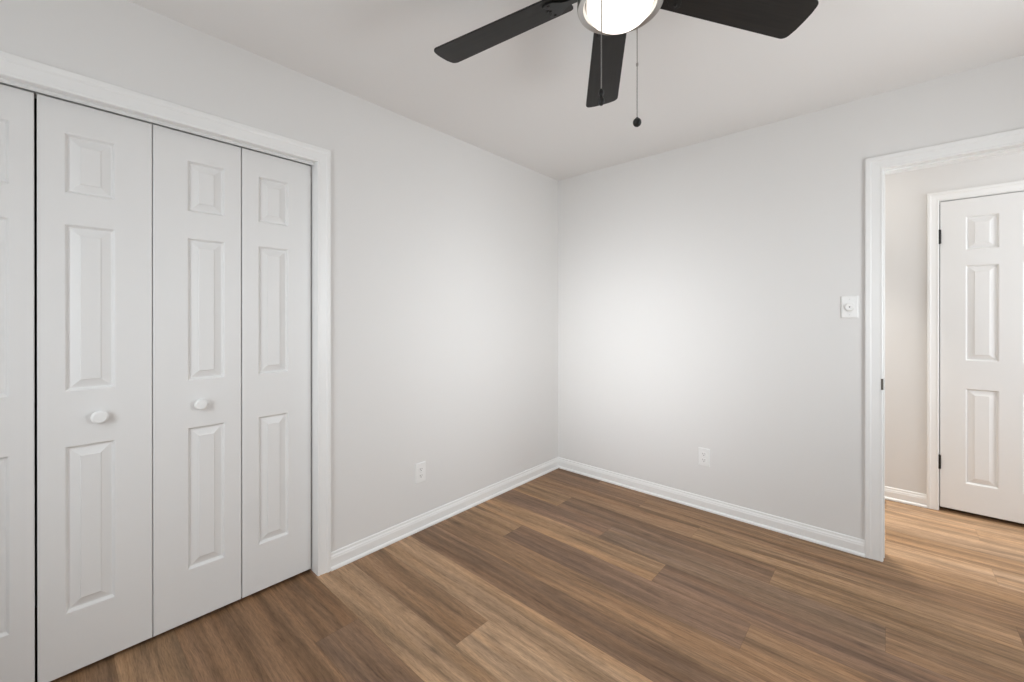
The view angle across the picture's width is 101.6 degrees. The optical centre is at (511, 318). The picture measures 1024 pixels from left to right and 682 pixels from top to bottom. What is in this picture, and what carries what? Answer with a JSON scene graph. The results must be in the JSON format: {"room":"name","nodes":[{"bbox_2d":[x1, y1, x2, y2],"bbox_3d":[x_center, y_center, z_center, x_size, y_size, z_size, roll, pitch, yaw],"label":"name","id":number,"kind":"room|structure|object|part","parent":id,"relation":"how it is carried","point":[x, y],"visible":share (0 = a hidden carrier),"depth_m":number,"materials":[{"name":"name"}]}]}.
{"room":"empty bedroom","nodes":[
{"label":"empty bedroom","id":0,"kind":"room"},
{"bbox_2d":[0,0,557,551],"bbox_3d":[-0.845,0.042,2.272,0.120,2.440,3.810,0,0,42],"label":"wall","id":1,"kind":"structure","parent":0,"point":[444,247],"depth_m":2.39,"materials":[{"name":"white paint"}]},
{"bbox_2d":[0,84,151,681],"bbox_3d":[-1.612,0.242,1.412,0.064,2.011,0.603,0,0,42],"label":"door","id":2,"kind":"structure","parent":1,"relation":"in","point":[94,166],"depth_m":1.48,"materials":[{"name":"white paint"}]},
{"bbox_3d":[-1.496,0.355,1.515,0.029,0.048,0.048,0,0,42],"label":"knob","id":3,"kind":"part","parent":2,"relation":"part of","materials":[{"name":"white paint"}]},
{"bbox_2d":[0,51,330,575],"bbox_3d":[-1.402,0.209,1.641,0.137,2.107,1.331,0,0,42],"label":"trim","id":4,"kind":"structure","parent":1,"relation":"attached to","point":[18,72],"depth_m":2.05,"materials":[{"name":"white paint"}]},
{"bbox_2d":[152,124,310,636],"bbox_3d":[-1.207,0.242,1.862,0.064,2.011,0.603,0,0,42],"label":"door","id":5,"kind":"structure","parent":1,"relation":"in","point":[231,225],"depth_m":1.82,"materials":[{"name":"white paint"}]},
{"bbox_3d":[-1.295,0.355,1.738,0.029,0.048,0.048,0,0,42],"label":"knob","id":6,"kind":"part","parent":5,"relation":"part of","materials":[{"name":"white paint"}]},
{"bbox_2d":[415,461,425,483],"bbox_3d":[-0.548,0.922,2.508,0.008,0.118,0.072,0,0,42],"label":"wall outlet","id":7,"kind":"object","parent":1,"relation":"attached to","point":[420,468],"visible":1,"depth_m":2.50,"materials":[{"name":"white plastic"}]},
{"bbox_2d":[331,457,558,570],"bbox_3d":[-0.255,1.219,2.825,0.021,0.085,1.962,0,0,42],"label":"baseboard","id":8,"kind":"structure","parent":1,"relation":"attached to","point":[345,555],"depth_m":2.55,"materials":[{"name":"white paint"}]},
{"bbox_2d":[35,468,1023,681],"bbox_3d":[1.039,1.263,1.676,4.920,0.001,5.500,0,0,42],"label":"floor","id":9,"kind":"structure","parent":0,"point":[561,575],"depth_m":1.83,"materials":[{"name":"wood"}]},
{"bbox_2d":[128,0,1023,180],"bbox_3d":[1.049,-1.227,1.685,4.920,0.100,5.470,0,0,42],"label":"ceiling","id":10,"kind":"structure","parent":0,"point":[521,99],"depth_m":1.90,"materials":[{"name":"white paint"}]},
{"bbox_2d":[434,0,818,126],"bbox_3d":[0.277,-0.878,1.208,1.240,0.597,1.194,0,0,42],"label":"ceiling fan","id":11,"kind":"object","parent":10,"relation":"hanging from","point":[610,21],"visible":1,"depth_m":1.34,"materials":[{"name":"black wood"}]},
{"bbox_3d":[-0.039,-0.976,1.416,0.490,0.006,0.140,-5,9,28],"label":"fan blade","id":12,"kind":"part","parent":11,"relation":"part of","materials":[{"name":"laminate"}]},
{"bbox_3d":[0.242,-0.781,1.133,0.008,0.322,0.008,0,0,42],"label":"pull chain","id":13,"kind":"part","parent":11,"relation":"part of","materials":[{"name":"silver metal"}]},
{"bbox_3d":[0.242,-0.601,1.133,0.017,0.044,0.017,0,0,42],"label":"chain pull","id":14,"kind":"part","parent":11,"relation":"part of","materials":[{"name":"black metal"}]},
{"bbox_3d":[0.365,-0.976,1.623,0.140,0.006,0.490,-11,-6,7],"label":"fan blade","id":15,"kind":"part","parent":11,"relation":"part of","materials":[{"name":"laminate"}]},
{"bbox_3d":[0.318,-0.907,1.233,0.191,0.079,0.191,0,0,42],"label":"light globe","id":16,"kind":"part","parent":11,"relation":"part of","materials":[{"name":"white glass"}]},
{"bbox_3d":[0.399,-0.792,1.329,0.008,0.302,0.008,0,0,42],"label":"pull chain","id":17,"kind":"part","parent":11,"relation":"part of","materials":[{"name":"silver metal"}]},
{"bbox_3d":[0.399,-0.627,1.329,0.026,0.030,0.026,0,0,42],"label":"chain pull","id":18,"kind":"part","parent":11,"relation":"part of","materials":[{"name":"black metal"}]},
{"bbox_3d":[0.698,-0.976,1.301,0.490,0.006,0.140,4,-12,-10],"label":"fan blade","id":19,"kind":"part","parent":11,"relation":"part of","materials":[{"name":"laminate"}]},
{"bbox_2d":[558,55,1023,539],"bbox_3d":[1.921,0.042,2.267,4.000,2.440,0.120,0,0,42],"label":"wall","id":20,"kind":"structure","parent":0,"point":[701,286],"depth_m":2.61,"materials":[{"name":"white paint"}]},
{"bbox_2d":[698,447,709,466],"bbox_3d":[1.272,0.915,2.765,0.072,0.118,0.008,0,0,42],"label":"wall outlet","id":21,"kind":"object","parent":20,"relation":"attached to","point":[703,453],"visible":1,"depth_m":2.76,"materials":[{"name":"white plastic"}]},
{"bbox_2d":[558,457,864,557],"bbox_3d":[1.130,1.219,2.885,2.000,0.085,0.021,0,0,42],"label":"baseboard","id":22,"kind":"structure","parent":20,"relation":"attached to","point":[842,542],"depth_m":2.66,"materials":[{"name":"white paint"}]},
{"bbox_2d":[841,296,857,317],"bbox_3d":[1.827,-0.065,2.259,0.073,0.120,0.017,0,0,42],"label":"dimmer switch","id":23,"kind":"object","parent":20,"relation":"attached to","point":[849,304],"visible":1,"depth_m":2.26,"materials":[{"name":"white plastic"}]},
{"bbox_3d":[1.825,-0.065,2.257,0.047,0.047,0.011,0,0,42],"label":"dimmer knob","id":24,"kind":"part","parent":23,"relation":"part of","materials":[{"name":"white plastic"}]},
{"bbox_2d":[865,128,1023,561],"bbox_3d":[2.266,0.208,1.956,0.930,2.110,0.154,0,0,42],"label":"trim","id":25,"kind":"structure","parent":20,"relation":"attached to","point":[1008,142],"depth_m":2.18,"materials":[{"name":"white paint"}]},
{"bbox_3d":[2.312,0.208,2.007,0.930,2.110,0.017,0,0,42],"label":"casing","id":26,"kind":"part","parent":25,"relation":"part of","materials":[{"name":"white paint"}]},
{"bbox_2d":[939,205,939,350],"bbox_3d":[3.300,0.042,2.829,0.900,2.440,0.500,0,0,42],"label":"wall","id":27,"kind":"structure","parent":0,"point":[939,205],"depth_m":3.18,"materials":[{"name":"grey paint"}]},
{"bbox_2d":[885,151,1023,493],"bbox_3d":[2.721,0.042,2.933,3.700,2.440,0.120,0,0,42],"label":"wall","id":28,"kind":"structure","parent":0,"point":[906,193],"depth_m":2.85,"materials":[{"name":"white paint"}]},
{"bbox_2d":[885,486,926,507],"bbox_3d":[2.564,1.219,2.980,0.564,0.085,0.021,0,0,42],"label":"baseboard","id":29,"kind":"structure","parent":28,"relation":"attached to","point":[893,494],"depth_m":2.86,"materials":[{"name":"white paint"}]},
{"bbox_2d":[927,180,1023,509],"bbox_3d":[3.087,0.213,2.592,0.732,2.098,0.137,0,0,42],"label":"trim","id":30,"kind":"structure","parent":28,"relation":"attached to","point":[933,199],"depth_m":2.77,"materials":[{"name":"white paint"}]},
{"bbox_2d":[938,191,1023,523],"bbox_3d":[3.059,0.233,2.566,0.617,2.011,0.047,0,0,42],"label":"door","id":31,"kind":"structure","parent":28,"relation":"in","point":[981,454],"depth_m":2.63,"materials":[{"name":"white paint"}]}
]}

